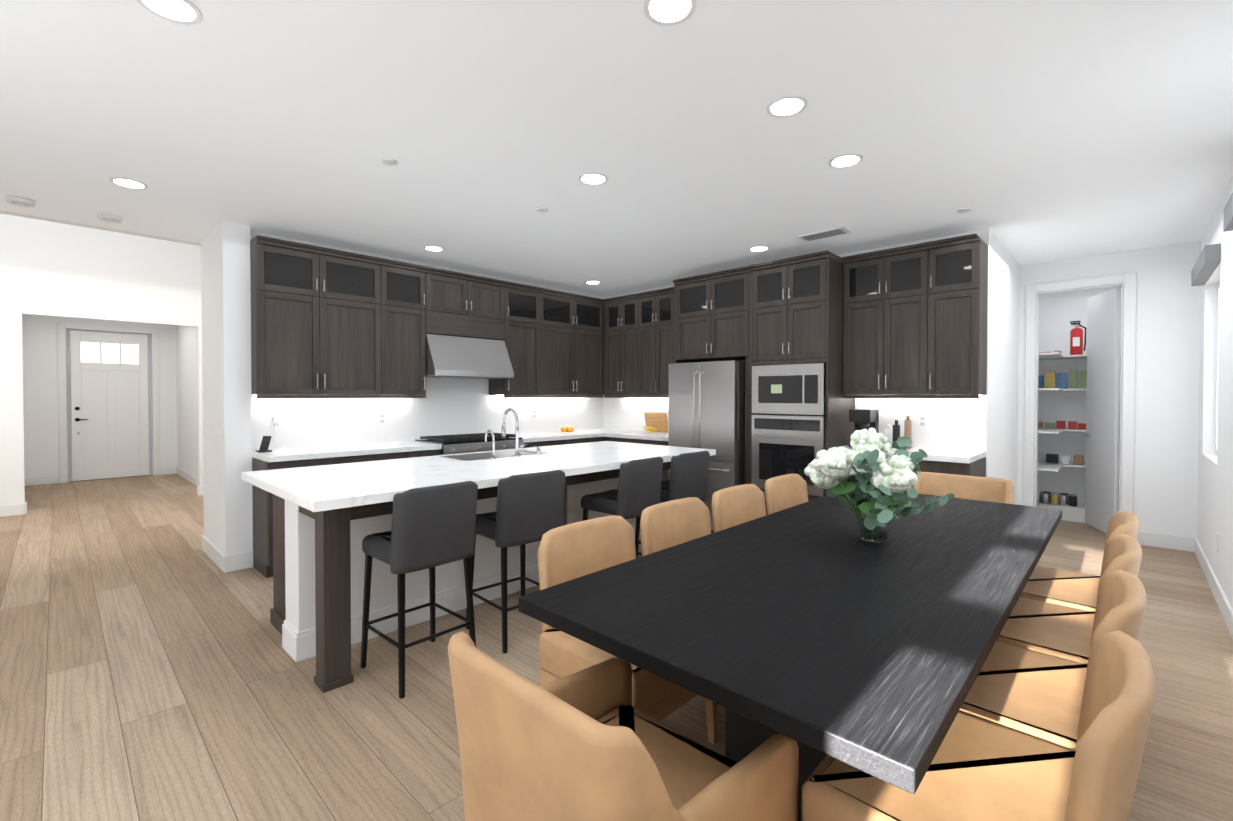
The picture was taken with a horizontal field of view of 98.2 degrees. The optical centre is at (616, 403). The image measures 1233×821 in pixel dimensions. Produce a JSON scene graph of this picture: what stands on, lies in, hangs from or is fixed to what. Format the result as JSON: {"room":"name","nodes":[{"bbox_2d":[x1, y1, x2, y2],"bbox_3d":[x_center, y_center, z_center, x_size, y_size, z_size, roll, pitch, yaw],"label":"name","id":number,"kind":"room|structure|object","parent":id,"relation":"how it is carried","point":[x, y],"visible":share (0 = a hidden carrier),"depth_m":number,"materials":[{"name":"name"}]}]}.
{"room":"dining room","nodes":[
{"label":"dining room","id":0,"kind":"room"},
{"bbox_2d":[22,314,173,482],"bbox_3d":[-8.552,-0.109,8.909,0.200,2.740,1.860,1,1,44],"label":"wall","id":1,"kind":"structure","parent":0,"point":[40,336],"depth_m":8.42,"materials":[{"name":"white paint"}]},
{"bbox_2d":[25,475,58,485],"bbox_3d":[-8.970,1.204,8.330,0.016,0.130,0.380,1,1,44],"label":"baseboard","id":2,"kind":"structure","parent":1,"relation":"attached to","point":[40,480],"depth_m":8.33,"materials":[{"name":"white wood"}]},
{"bbox_2d":[57,322,159,482],"bbox_3d":[-8.409,-0.014,8.899,0.019,2.550,1.220,1,1,44],"label":"door frame","id":3,"kind":"structure","parent":1,"relation":"attached to","point":[62,397],"depth_m":8.62,"materials":[{"name":"white wood"}]},
{"bbox_2d":[70,330,148,480],"bbox_3d":[-8.423,0.037,8.913,0.103,2.423,0.940,1,1,44],"label":"front door","id":4,"kind":"structure","parent":1,"relation":"in","point":[109,410],"depth_m":8.90,"materials":[{"name":"white wood"}]},
{"bbox_2d":[0,210,200,245],"bbox_3d":[-2.112,-1.879,6.509,0.099,0.859,9.930,1,1,44],"label":"wall","id":5,"kind":"structure","parent":0,"point":[87,226],"depth_m":4.32,"materials":[{"name":"white paint"}]},
{"bbox_2d":[0,213,202,505],"bbox_3d":[-4.507,-0.538,8.811,0.120,3.600,9.930,1,1,44],"label":"wall","id":6,"kind":"structure","parent":0,"point":[51,269],"depth_m":6.52,"materials":[{"name":"white paint"}]},
{"bbox_2d":[0,502,26,516],"bbox_3d":[-7.343,1.237,5.766,0.020,0.130,1.316,1,1,44],"label":"baseboard","id":7,"kind":"structure","parent":6,"relation":"attached to","point":[14,509],"depth_m":6.16,"materials":[{"name":"white wood"}]},
{"bbox_2d":[197,486,202,495],"bbox_3d":[-3.409,1.183,9.889,0.020,0.130,6.886,1,1,44],"label":"baseboard","id":8,"kind":"structure","parent":6,"relation":"attached to","point":[199,488],"depth_m":7.41,"materials":[{"name":"white wood"}]},
{"bbox_2d":[174,326,197,477],"bbox_3d":[-6.812,-0.105,8.625,2.950,2.740,0.130,1,1,44],"label":"wall","id":9,"kind":"structure","parent":0,"point":[178,396],"depth_m":8.86,"materials":[{"name":"white paint"}]},
{"bbox_2d":[176,466,197,485],"bbox_3d":[-6.812,1.201,8.555,2.830,0.130,0.016,1,1,44],"label":"baseboard","id":10,"kind":"structure","parent":9,"relation":"attached to","point":[194,480],"depth_m":8.73,"materials":[{"name":"white wood"}]},
{"bbox_2d":[201,221,252,555],"bbox_3d":[-3.321,-0.052,4.541,0.900,2.740,0.180,1,1,44],"label":"wall","id":11,"kind":"structure","parent":0,"point":[226,360],"depth_m":4.26,"materials":[{"name":"white paint"}]},
{"bbox_2d":[201,535,227,572],"bbox_3d":[-3.388,1.254,4.487,0.932,0.130,0.016,1,1,44],"label":"baseboard","id":12,"kind":"structure","parent":11,"relation":"attached to","point":[224,563],"depth_m":4.40,"materials":[{"name":"white wood"}]},
{"bbox_2d":[217,418,221,433],"bbox_3d":[-3.181,0.181,4.278,0.130,0.120,0.010,1,1,44],"label":"light switch","id":13,"kind":"object","parent":11,"relation":"attached to","point":[219,421],"depth_m":4.25,"materials":[{"name":"white plastic"}]},
{"bbox_2d":[250,231,603,448],"bbox_3d":[-1.653,-0.070,5.942,0.120,2.740,4.150,1,1,44],"label":"wall","id":14,"kind":"structure","parent":0,"point":[253,234],"depth_m":5.34,"materials":[{"name":"white paint"}]},
{"bbox_2d":[270,415,279,428],"bbox_3d":[-2.898,0.158,4.542,0.007,0.120,0.070,1,1,44],"label":"outlet","id":15,"kind":"object","parent":14,"relation":"attached to","point":[273,423],"depth_m":4.54,"materials":[{"name":"white plastic"}]},
{"bbox_2d":[250,235,329,394],"bbox_3d":[-2.746,-0.676,4.458,0.326,1.210,0.504,1,1,44],"label":"upper cabinet","id":16,"kind":"object","parent":14,"relation":"attached to","point":[329,323],"depth_m":4.33,"materials":[{"name":"brown wood"}]},
{"bbox_2d":[330,251,389,394],"bbox_3d":[-2.434,-0.680,4.786,0.326,1.210,0.618,1,1,44],"label":"upper cabinet","id":17,"kind":"object","parent":14,"relation":"attached to","point":[359,285],"depth_m":4.73,"materials":[{"name":"brown wood"}]},
{"bbox_2d":[378,412,385,424],"bbox_3d":[-2.277,0.149,5.193,0.007,0.120,0.070,1,1,44],"label":"outlet","id":18,"kind":"object","parent":14,"relation":"attached to","point":[382,415],"depth_m":5.19,"materials":[{"name":"white plastic"}]},
{"bbox_2d":[390,263,429,394],"bbox_3d":[-2.128,-0.684,5.106,0.326,1.210,0.484,1,1,44],"label":"upper cabinet","id":19,"kind":"object","parent":14,"relation":"attached to","point":[409,309],"depth_m":5.05,"materials":[{"name":"brown wood"}]},
{"bbox_2d":[426,267,509,342],"bbox_3d":[-1.647,-0.991,5.607,0.326,0.610,1.018,1,1,44],"label":"upper cabinet","id":20,"kind":"object","parent":14,"relation":"attached to","point":[470,306],"depth_m":5.50,"materials":[{"name":"brown wood"}]},
{"bbox_2d":[426,334,513,378],"bbox_3d":[-1.585,-0.471,5.554,0.494,0.416,0.900,1,1,44],"label":"range hood","id":21,"kind":"object","parent":14,"relation":"attached to","point":[460,357],"visible":0.92,"depth_m":5.39,"materials":[{"name":"silver metal"}]},
{"bbox_2d":[489,283,545,394],"bbox_3d":[-1.148,-0.697,6.133,0.326,1.210,0.534,1,1,44],"label":"upper cabinet","id":22,"kind":"object","parent":14,"relation":"attached to","point":[526,349],"depth_m":6.04,"materials":[{"name":"brown wood"}]},
{"bbox_2d":[532,409,536,418],"bbox_3d":[-1.000,0.132,6.531,0.007,0.120,0.070,1,1,44],"label":"outlet","id":23,"kind":"object","parent":14,"relation":"attached to","point":[534,411],"depth_m":6.53,"materials":[{"name":"white plastic"}]},
{"bbox_2d":[546,291,604,394],"bbox_3d":[-0.664,-0.704,6.641,0.326,1.210,1.087,1,1,44],"label":"upper cabinet","id":24,"kind":"object","parent":14,"relation":"attached to","point":[574,323],"depth_m":6.56,"materials":[{"name":"brown wood"}]},
{"bbox_2d":[0,474,1232,820],"bbox_3d":[-2.238,1.321,6.622,13.520,0.060,10.000,1,1,44],"label":"floor","id":25,"kind":"structure","parent":0,"point":[150,670],"depth_m":2.51,"materials":[{"name":"brown wood"}]},
{"bbox_2d":[252,453,395,577],"bbox_3d":[-2.490,0.876,4.544,0.606,0.884,0.954,1,1,44],"label":"base cabinet","id":26,"kind":"object","parent":25,"relation":"on","point":[262,500],"depth_m":4.14,"materials":[{"name":"brown wood"}]},
{"bbox_2d":[252,429,611,461],"bbox_3d":[-1.378,0.395,5.684,0.635,0.045,4.146,1,1,44],"label":"countertop","id":27,"kind":"structure","parent":26,"relation":"on","point":[316,452],"depth_m":4.67,"materials":[{"name":"white stone"}]},
{"bbox_2d":[256,416,279,452],"bbox_3d":[-2.855,0.253,4.395,0.259,0.276,0.205,1,1,44],"label":"charger","id":28,"kind":"object","parent":27,"relation":"on","point":[265,443],"visible":1,"depth_m":4.32,"materials":[{"name":"black plastic"}]},
{"bbox_2d":[561,426,573,431],"bbox_3d":[-0.611,0.323,6.612,0.144,0.074,0.162,1,1,44],"label":"oranges","id":29,"kind":"object","parent":27,"relation":"on","point":[567,429],"visible":1,"depth_m":6.58,"materials":[{"name":"orange food"}]},
{"bbox_2d":[396,449,439,458],"bbox_3d":[-2.048,0.870,5.007,0.606,0.884,0.541,1,1,44],"label":"base cabinet","id":30,"kind":"object","parent":25,"relation":"on","point":[412,454],"depth_m":4.83,"materials":[{"name":"brown wood"}]},
{"bbox_2d":[360,481,477,698],"bbox_3d":[-0.994,0.864,2.707,0.475,0.955,0.435,1,1,42],"label":"counter stool","id":31,"kind":"object","parent":25,"relation":"on","point":[433,527],"visible":1,"depth_m":2.56,"materials":[{"name":"grey leather"}]},
{"bbox_2d":[415,433,523,454],"bbox_3d":[-1.500,0.818,5.490,0.700,0.975,0.900,1,1,44],"label":"range cooktop","id":32,"kind":"object","parent":25,"relation":"on","point":[462,443],"visible":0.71,"depth_m":5.25,"materials":[{"name":"black metal"}]},
{"bbox_2d":[270,461,670,692],"bbox_3d":[-0.730,0.884,3.902,1.068,0.884,2.940,1,1,44],"label":"base cabinet","id":33,"kind":"object","parent":25,"relation":"on","point":[318,575],"visible":0.42,"depth_m":2.99,"materials":[{"name":"brown wood"}]},
{"bbox_2d":[241,441,715,511],"bbox_3d":[-0.688,0.419,3.815,1.280,0.046,3.065,1,1,44],"label":"countertop","id":34,"kind":"structure","parent":33,"relation":"on","point":[326,487],"depth_m":3.22,"materials":[{"name":"white stone"}]},
{"bbox_2d":[485,408,539,458],"bbox_3d":[-0.791,0.214,3.979,0.214,0.358,0.434,1,1,44],"label":"island faucet","id":35,"kind":"object","parent":34,"relation":"on","point":[503,435],"visible":1,"depth_m":3.92,"materials":[{"name":"silver metal"}]},
{"bbox_2d":[466,470,564,653],"bbox_3d":[-0.588,0.859,3.133,0.435,0.955,0.475,-1,1,-43],"label":"counter stool","id":36,"kind":"object","parent":25,"relation":"on","point":[529,509],"visible":0.73,"depth_m":2.94,"materials":[{"name":"grey leather"}]},
{"bbox_2d":[524,440,559,447],"bbox_3d":[-1.057,0.856,6.047,0.606,0.884,0.501,1,1,44],"label":"base cabinet","id":37,"kind":"object","parent":25,"relation":"on","point":[556,442],"depth_m":5.87,"materials":[{"name":"brown wood"}]},
{"bbox_2d":[560,438,587,444],"bbox_3d":[-0.766,0.852,6.352,0.606,0.884,0.558,1,1,44],"label":"base cabinet","id":38,"kind":"object","parent":25,"relation":"on","point":[582,440],"depth_m":6.19,"materials":[{"name":"brown wood"}]},
{"bbox_2d":[588,437,603,441],"bbox_3d":[-0.523,0.849,6.606,0.606,0.884,0.362,1,1,44],"label":"base cabinet","id":39,"kind":"object","parent":25,"relation":"on","point":[595,439],"depth_m":6.46,"materials":[{"name":"brown wood"}]},
{"bbox_2d":[581,456,662,554],"bbox_3d":[0.042,0.850,3.793,0.475,0.955,0.435,1,1,41],"label":"counter stool","id":40,"kind":"object","parent":25,"relation":"on","point":[637,492],"visible":0.75,"depth_m":3.62,"materials":[{"name":"grey leather"}]},
{"bbox_2d":[448,631,798,820],"bbox_3d":[0.009,0.943,1.250,0.580,0.835,0.624,1,1,44],"label":"chair","id":41,"kind":"object","parent":25,"relation":"on","point":[591,743],"visible":1,"depth_m":1.07,"materials":[{"name":"beige leather"}]},
{"bbox_2d":[538,515,717,743],"bbox_3d":[0.045,0.932,2.131,0.594,0.835,0.596,1,1,44],"label":"dining chair","id":42,"kind":"object","parent":25,"relation":"on","point":[569,552],"visible":0.44,"depth_m":2.09,"materials":[{"name":"beige leather"}]},
{"bbox_2d":[605,437,667,502],"bbox_3d":[0.436,0.852,6.382,1.082,0.884,0.639,1,1,44],"label":"base cabinet","id":43,"kind":"object","parent":25,"relation":"on","point":[664,472],"visible":0.02,"depth_m":6.08,"materials":[{"name":"brown wood"}]},
{"bbox_2d":[604,429,667,440],"bbox_3d":[0.455,0.387,6.360,1.033,0.045,0.636,1,1,44],"label":"countertop","id":44,"kind":"structure","parent":43,"relation":"on","point":[631,434],"depth_m":6.28,"materials":[{"name":"white stone"}]},
{"bbox_2d":[643,412,667,431],"bbox_3d":[0.442,0.237,6.635,0.340,0.240,0.238,1,1,44],"label":"cutting board","id":45,"kind":"object","parent":44,"relation":"on","point":[656,422],"visible":1,"depth_m":6.66,"materials":[{"name":"brown wood"}]},
{"bbox_2d":[635,451,709,557],"bbox_3d":[0.441,0.845,4.211,0.435,0.955,0.475,-1,1,-45],"label":"counter stool","id":46,"kind":"object","parent":25,"relation":"on","point":[688,477],"visible":0.62,"depth_m":4.02,"materials":[{"name":"grey leather"}]},
{"bbox_2d":[640,497,710,555],"bbox_3d":[0.465,0.926,2.571,0.594,0.835,0.596,1,1,44],"label":"dining chair","id":47,"kind":"object","parent":25,"relation":"on","point":[665,525],"visible":0.19,"depth_m":2.73,"materials":[{"name":"beige leather"}]},
{"bbox_2d":[668,360,744,532],"bbox_3d":[1.070,0.444,5.619,0.795,1.720,0.809,1,1,44],"label":"refrigerator","id":48,"kind":"object","parent":25,"relation":"on","point":[706,405],"visible":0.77,"depth_m":5.26,"materials":[{"name":"silver metal"}]},
{"bbox_2d":[673,266,750,483],"bbox_3d":[1.159,-0.009,5.674,0.920,2.625,0.649,1,1,44],"label":"tall cabinet","id":49,"kind":"object","parent":25,"relation":"on","point":[712,316],"visible":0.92,"depth_m":5.41,"materials":[{"name":"brown wood"}]},
{"bbox_2d":[712,484,765,532],"bbox_3d":[0.884,0.920,3.010,0.594,0.835,0.596,1,1,44],"label":"dining chair","id":50,"kind":"object","parent":25,"relation":"on","point":[736,505],"visible":0.23,"depth_m":3.18,"materials":[{"name":"beige leather"}]},
{"bbox_2d":[765,474,807,514],"bbox_3d":[1.304,0.914,3.450,0.594,0.835,0.596,1,1,44],"label":"dining chair","id":51,"kind":"object","parent":25,"relation":"on","point":[783,492],"visible":0.17,"depth_m":3.63,"materials":[{"name":"beige leather"}]},
{"bbox_2d":[519,487,1061,820],"bbox_3d":[1.062,0.967,2.281,1.100,0.760,2.800,1,1,44],"label":"dining table","id":52,"kind":"object","parent":25,"relation":"on","point":[818,630],"visible":0.79,"depth_m":1.53,"materials":[{"name":"black wood"}]},
{"bbox_2d":[804,428,953,542],"bbox_3d":[1.114,0.344,2.292,0.551,0.483,0.541,1,1,44],"label":"flower arrangement","id":53,"kind":"object","parent":52,"relation":"on","point":[834,471],"visible":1,"depth_m":2.19,"materials":[{"name":"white plant"}]},
{"bbox_2d":[749,251,854,514],"bbox_3d":[1.760,-0.002,5.087,0.750,2.625,0.669,1,1,44],"label":"tall cabinet","id":54,"kind":"object","parent":25,"relation":"on","point":[796,309],"visible":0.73,"depth_m":4.80,"materials":[{"name":"brown wood"}]},
{"bbox_2d":[752,363,825,496],"bbox_3d":[1.542,0.228,4.861,0.690,1.159,0.139,1,1,44],"label":"wall oven","id":55,"kind":"object","parent":54,"relation":"in","point":[783,444],"visible":0.85,"depth_m":4.84,"materials":[{"name":"silver metal"}]},
{"bbox_2d":[852,457,985,491],"bbox_3d":[2.420,0.876,4.490,1.034,0.884,0.639,1,1,44],"label":"base cabinet","id":56,"kind":"object","parent":25,"relation":"on","point":[976,468],"depth_m":4.06,"materials":[{"name":"brown wood"}]},
{"bbox_2d":[829,445,985,463],"bbox_3d":[2.423,0.411,4.487,1.034,0.045,0.631,1,1,44],"label":"countertop","id":57,"kind":"structure","parent":56,"relation":"on","point":[933,454],"depth_m":4.18,"materials":[{"name":"white stone"}]},
{"bbox_2d":[252,378,986,450],"bbox_3d":[-0.012,-0.138,4.375,4.412,1.054,4.148,1,1,44],"label":"backsplash","id":58,"kind":"structure","parent":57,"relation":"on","point":[450,406],"depth_m":5.19,"materials":[{"name":"white tile"}]},
{"bbox_2d":[849,409,878,446],"bbox_3d":[2.185,0.219,4.724,0.180,0.330,0.220,1,1,44],"label":"coffee maker","id":59,"kind":"object","parent":57,"relation":"on","point":[867,419],"visible":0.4,"depth_m":4.66,"materials":[{"name":"black plastic"}]},
{"bbox_2d":[885,424,890,443],"bbox_3d":[2.404,0.284,4.723,0.058,0.200,0.058,0,1,29],"label":"bottle","id":60,"kind":"object","parent":57,"relation":"on","point":[887,431],"depth_m":4.70,"materials":[{"name":"white plastic"}]},
{"bbox_2d":[891,420,899,447],"bbox_3d":[2.421,0.266,4.624,0.058,0.240,0.058,0,1,29],"label":"bottle","id":61,"kind":"object","parent":57,"relation":"on","point":[896,428],"depth_m":4.61,"materials":[{"name":"black plastic"}]},
{"bbox_2d":[904,416,911,447],"bbox_3d":[2.506,0.246,4.598,0.054,0.280,0.054,0,1,29],"label":"bottle","id":62,"kind":"object","parent":57,"relation":"on","point":[907,423],"depth_m":4.58,"materials":[{"name":"brown plastic"}]},
{"bbox_2d":[913,472,1013,503],"bbox_3d":[2.181,0.914,3.468,0.580,0.835,0.624,1,1,44],"label":"chair","id":63,"kind":"object","parent":25,"relation":"on","point":[998,490],"visible":0.19,"depth_m":3.63,"materials":[{"name":"beige leather"}]},
{"bbox_2d":[802,630,1155,820],"bbox_3d":[0.850,0.943,1.266,0.594,0.835,0.596,1,1,44],"label":"dining chair","id":64,"kind":"object","parent":25,"relation":"on","point":[980,770],"visible":0.81,"depth_m":1.20,"materials":[{"name":"beige leather"}]},
{"bbox_2d":[959,570,1146,750],"bbox_3d":[1.270,0.937,1.706,0.594,0.835,0.596,1,1,44],"label":"dining chair","id":65,"kind":"object","parent":25,"relation":"on","point":[1034,694],"visible":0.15,"depth_m":1.59,"materials":[{"name":"beige leather"}]},
{"bbox_2d":[996,534,1141,663],"bbox_3d":[1.689,0.931,2.146,0.594,0.835,0.596,1,1,44],"label":"dining chair","id":66,"kind":"object","parent":25,"relation":"on","point":[1058,631],"visible":0.17,"depth_m":2.04,"materials":[{"name":"beige leather"}]},
{"bbox_2d":[1020,510,1138,610],"bbox_3d":[2.109,0.926,2.586,0.594,0.835,0.596,1,1,44],"label":"dining chair","id":67,"kind":"object","parent":25,"relation":"on","point":[1064,588],"visible":0.27,"depth_m":2.49,"materials":[{"name":"beige leather"}]},
{"bbox_2d":[1037,353,1121,522],"bbox_3d":[5.331,0.386,5.851,1.256,1.830,0.439,1,1,44],"label":"pantry shelving","id":68,"kind":"object","parent":25,"relation":"on","point":[1073,514],"depth_m":5.89,"materials":[{"name":"white"}]},
{"bbox_2d":[1037,351,1086,506],"bbox_3d":[5.007,0.274,6.020,0.496,1.728,0.162,1,1,44],"label":"pantry items","id":69,"kind":"object","parent":68,"relation":"on","point":[1050,380],"visible":0.81,"depth_m":6.00,"materials":[{"name":"multicoloured"}]},
{"bbox_2d":[1070,321,1085,354],"bbox_3d":[5.134,-0.724,5.947,0.142,0.385,0.111,1,1,44],"label":"fire extinguisher","id":70,"kind":"object","parent":68,"relation":"on","point":[1076,340],"visible":0.94,"depth_m":5.92,"materials":[{"name":"red metal"}]},
{"bbox_2d":[0,0,1232,297],"bbox_3d":[0.277,-1.518,4.186,6.570,0.200,10.000,1,1,44],"label":"ceiling","id":71,"kind":"structure","parent":0,"point":[1036,130],"depth_m":2.70,"materials":[{"name":"white paint"}]},
{"bbox_2d":[6,196,35,207],"bbox_3d":[-4.122,-1.390,3.699,0.138,0.042,0.138,1,1,35],"label":"smoke detector","id":72,"kind":"object","parent":71,"relation":"attached to","point":[30,203],"depth_m":3.67,"materials":[{"name":"white plastic"}]},
{"bbox_2d":[97,213,122,223],"bbox_3d":[-3.833,-1.395,4.045,0.138,0.042,0.138,1,1,35],"label":"smoke detector","id":73,"kind":"object","parent":71,"relation":"attached to","point":[110,218],"depth_m":4.01,"materials":[{"name":"white plastic"}]},
{"bbox_2d":[109,177,147,188],"bbox_3d":[-3.118,-1.405,3.418,0.183,0.005,0.183,1,1,38],"label":"recessed light","id":74,"kind":"object","parent":71,"relation":"in","point":[129,183],"depth_m":3.41,"materials":[{"name":"white plastic"}]},
{"bbox_2d":[137,0,201,24],"bbox_3d":[-1.560,-1.384,1.863,0.183,0.005,0.183,0,1,5],"label":"recessed light","id":75,"kind":"object","parent":71,"relation":"in","point":[177,11],"depth_m":1.88,"materials":[{"name":"white plastic"}]},
{"bbox_2d":[382,158,396,165],"bbox_3d":[-1.314,-1.397,3.093,0.079,0.011,0.079,0,1,32],"label":"sprinkler","id":76,"kind":"object","parent":71,"relation":"attached to","point":[388,161],"depth_m":3.08,"materials":[{"name":"white plastic"}]},
{"bbox_2d":[423,246,443,250],"bbox_3d":[-1.682,-1.424,4.923,0.183,0.005,0.183,0,1,5],"label":"recessed light","id":77,"kind":"object","parent":71,"relation":"in","point":[431,248],"depth_m":4.91,"materials":[{"name":"white plastic"}]},
{"bbox_2d":[537,207,547,211],"bbox_3d":[-0.540,-1.408,3.889,0.079,0.011,0.079,0,1,32],"label":"sprinkler","id":78,"kind":"object","parent":71,"relation":"attached to","point":[540,209],"depth_m":3.87,"materials":[{"name":"white plastic"}]},
{"bbox_2d":[585,281,600,283],"bbox_3d":[-0.281,-1.443,6.391,0.183,0.005,0.183,0,1,5],"label":"recessed light","id":79,"kind":"object","parent":71,"relation":"in","point":[588,282],"depth_m":6.38,"materials":[{"name":"white plastic"}]},
{"bbox_2d":[579,173,607,184],"bbox_3d":[-0.145,-1.404,3.346,0.183,0.005,0.183,0,1,5],"label":"recessed light","id":80,"kind":"object","parent":71,"relation":"in","point":[587,178],"depth_m":3.34,"materials":[{"name":"white plastic"}]},
{"bbox_2d":[644,0,695,25],"bbox_3d":[0.186,-1.385,1.869,0.183,0.005,0.183,1,1,38],"label":"recessed light","id":81,"kind":"object","parent":71,"relation":"in","point":[658,12],"depth_m":1.88,"materials":[{"name":"white plastic"}]},
{"bbox_2d":[749,246,768,251],"bbox_3d":[1.317,-1.424,4.937,0.183,0.005,0.183,1,1,38],"label":"recessed light","id":82,"kind":"object","parent":71,"relation":"in","point":[758,248],"depth_m":4.91,"materials":[{"name":"white plastic"}]},
{"bbox_2d":[767,95,806,116],"bbox_3d":[0.801,-1.393,2.513,0.183,0.005,0.183,1,1,38],"label":"recessed light","id":83,"kind":"object","parent":71,"relation":"in","point":[786,106],"depth_m":2.50,"materials":[{"name":"white plastic"}]},
{"bbox_2d":[797,226,850,241],"bbox_3d":[1.738,-1.415,4.480,0.380,0.013,0.180,1,1,44],"label":"ceiling vent","id":84,"kind":"object","parent":71,"relation":"in","point":[832,232],"visible":0.98,"depth_m":4.46,"materials":[{"name":"white metal"}]},
{"bbox_2d":[829,153,862,167],"bbox_3d":[1.325,-1.400,3.091,0.183,0.005,0.183,0,1,5],"label":"recessed light","id":85,"kind":"object","parent":71,"relation":"in","point":[845,160],"depth_m":3.08,"materials":[{"name":"white plastic"}]},
{"bbox_2d":[958,208,970,212],"bbox_3d":[2.536,-1.408,3.898,0.079,0.011,0.079,0,1,32],"label":"smoke detector","id":86,"kind":"object","parent":71,"relation":"attached to","point":[962,210],"depth_m":3.89,"materials":[{"name":"white plastic"}]},
{"bbox_2d":[604,228,991,476],"bbox_3d":[1.420,-0.071,5.961,4.540,2.740,0.120,1,1,44],"label":"wall","id":87,"kind":"structure","parent":0,"point":[985,235],"depth_m":4.40,"materials":[{"name":"white paint"}]},
{"bbox_2d":[604,295,639,394],"bbox_3d":[0.181,-0.706,6.821,0.639,1.210,0.326,1,1,44],"label":"upper cabinet","id":88,"kind":"object","parent":87,"relation":"attached to","point":[639,337],"depth_m":6.70,"materials":[{"name":"brown wood"}]},
{"bbox_2d":[640,287,674,394],"bbox_3d":[0.556,-0.702,6.463,0.613,1.210,0.326,1,1,44],"label":"upper cabinet","id":89,"kind":"object","parent":87,"relation":"attached to","point":[657,308],"depth_m":6.31,"materials":[{"name":"brown wood"}]},
{"bbox_2d":[842,233,987,398],"bbox_3d":[2.516,-0.675,4.571,1.034,1.265,0.359,1,1,44],"label":"upper cabinet","id":90,"kind":"object","parent":87,"relation":"attached to","point":[914,320],"visible":0.98,"depth_m":4.41,"materials":[{"name":"brown wood"}]},
{"bbox_2d":[918,414,926,427],"bbox_3d":[2.676,0.156,4.673,0.070,0.120,0.007,1,1,44],"label":"outlet","id":91,"kind":"object","parent":87,"relation":"attached to","point":[922,418],"depth_m":4.67,"materials":[{"name":"white plastic"}]},
{"bbox_2d":[990,232,1018,504],"bbox_3d":[3.606,-0.059,5.051,0.120,2.740,1.580,1,1,44],"label":"wall","id":92,"kind":"structure","parent":0,"point":[1004,366],"depth_m":4.93,"materials":[{"name":"white paint"}]},
{"bbox_2d":[1017,241,1200,537],"bbox_3d":[4.656,-0.061,5.224,1.400,2.740,0.120,1,1,44],"label":"wall","id":93,"kind":"structure","parent":0,"point":[1167,369],"depth_m":4.93,"materials":[{"name":"white paint"}]},
{"bbox_2d":[1024,272,1136,512],"bbox_3d":[4.566,0.045,5.298,0.820,2.525,0.140,1,1,44],"label":"door frame","id":94,"kind":"structure","parent":93,"relation":"attached to","point":[1127,394],"depth_m":5.12,"materials":[{"name":"white wood"}]},
{"bbox_2d":[1082,288,1120,533],"bbox_3d":[4.927,0.090,5.446,0.294,2.408,0.586,1,1,44],"label":"pantry door","id":95,"kind":"structure","parent":93,"relation":"in","point":[1103,405],"depth_m":5.38,"materials":[{"name":"white wood"}]},
{"bbox_2d":[1136,531,1191,551],"bbox_3d":[4.955,1.249,4.859,0.360,0.130,0.020,1,1,44],"label":"baseboard","id":96,"kind":"structure","parent":93,"relation":"attached to","point":[1176,542],"depth_m":4.84,"materials":[{"name":"white wood"}]},
{"bbox_2d":[1197,176,1232,608],"bbox_3d":[2.635,-0.019,2.005,0.120,2.740,9.930,1,1,44],"label":"wall","id":97,"kind":"structure","parent":0,"point":[1215,495],"depth_m":3.71,"materials":[{"name":"white paint"}]},
{"bbox_2d":[1191,193,1232,454],"bbox_3d":[2.631,-0.315,2.059,0.185,1.530,6.630,1,1,44],"label":"window frames","id":98,"kind":"structure","parent":97,"relation":"in","point":[1207,263],"depth_m":3.94,"materials":[{"name":"white"}]},
{"bbox_2d":[1193,537,1232,638],"bbox_3d":[2.181,1.291,1.645,0.016,0.130,8.500,1,1,44],"label":"baseboard","id":99,"kind":"structure","parent":97,"relation":"attached to","point":[1226,610],"depth_m":3.61,"materials":[{"name":"white wood"}]},
{"bbox_2d":[1216,532,1218,551],"bbox_3d":[4.107,0.949,3.653,0.007,0.120,0.070,1,1,44],"label":"outlet","id":100,"kind":"object","parent":97,"relation":"attached to","point":[1217,535],"depth_m":3.63,"materials":[{"name":"white plastic"}]}
]}

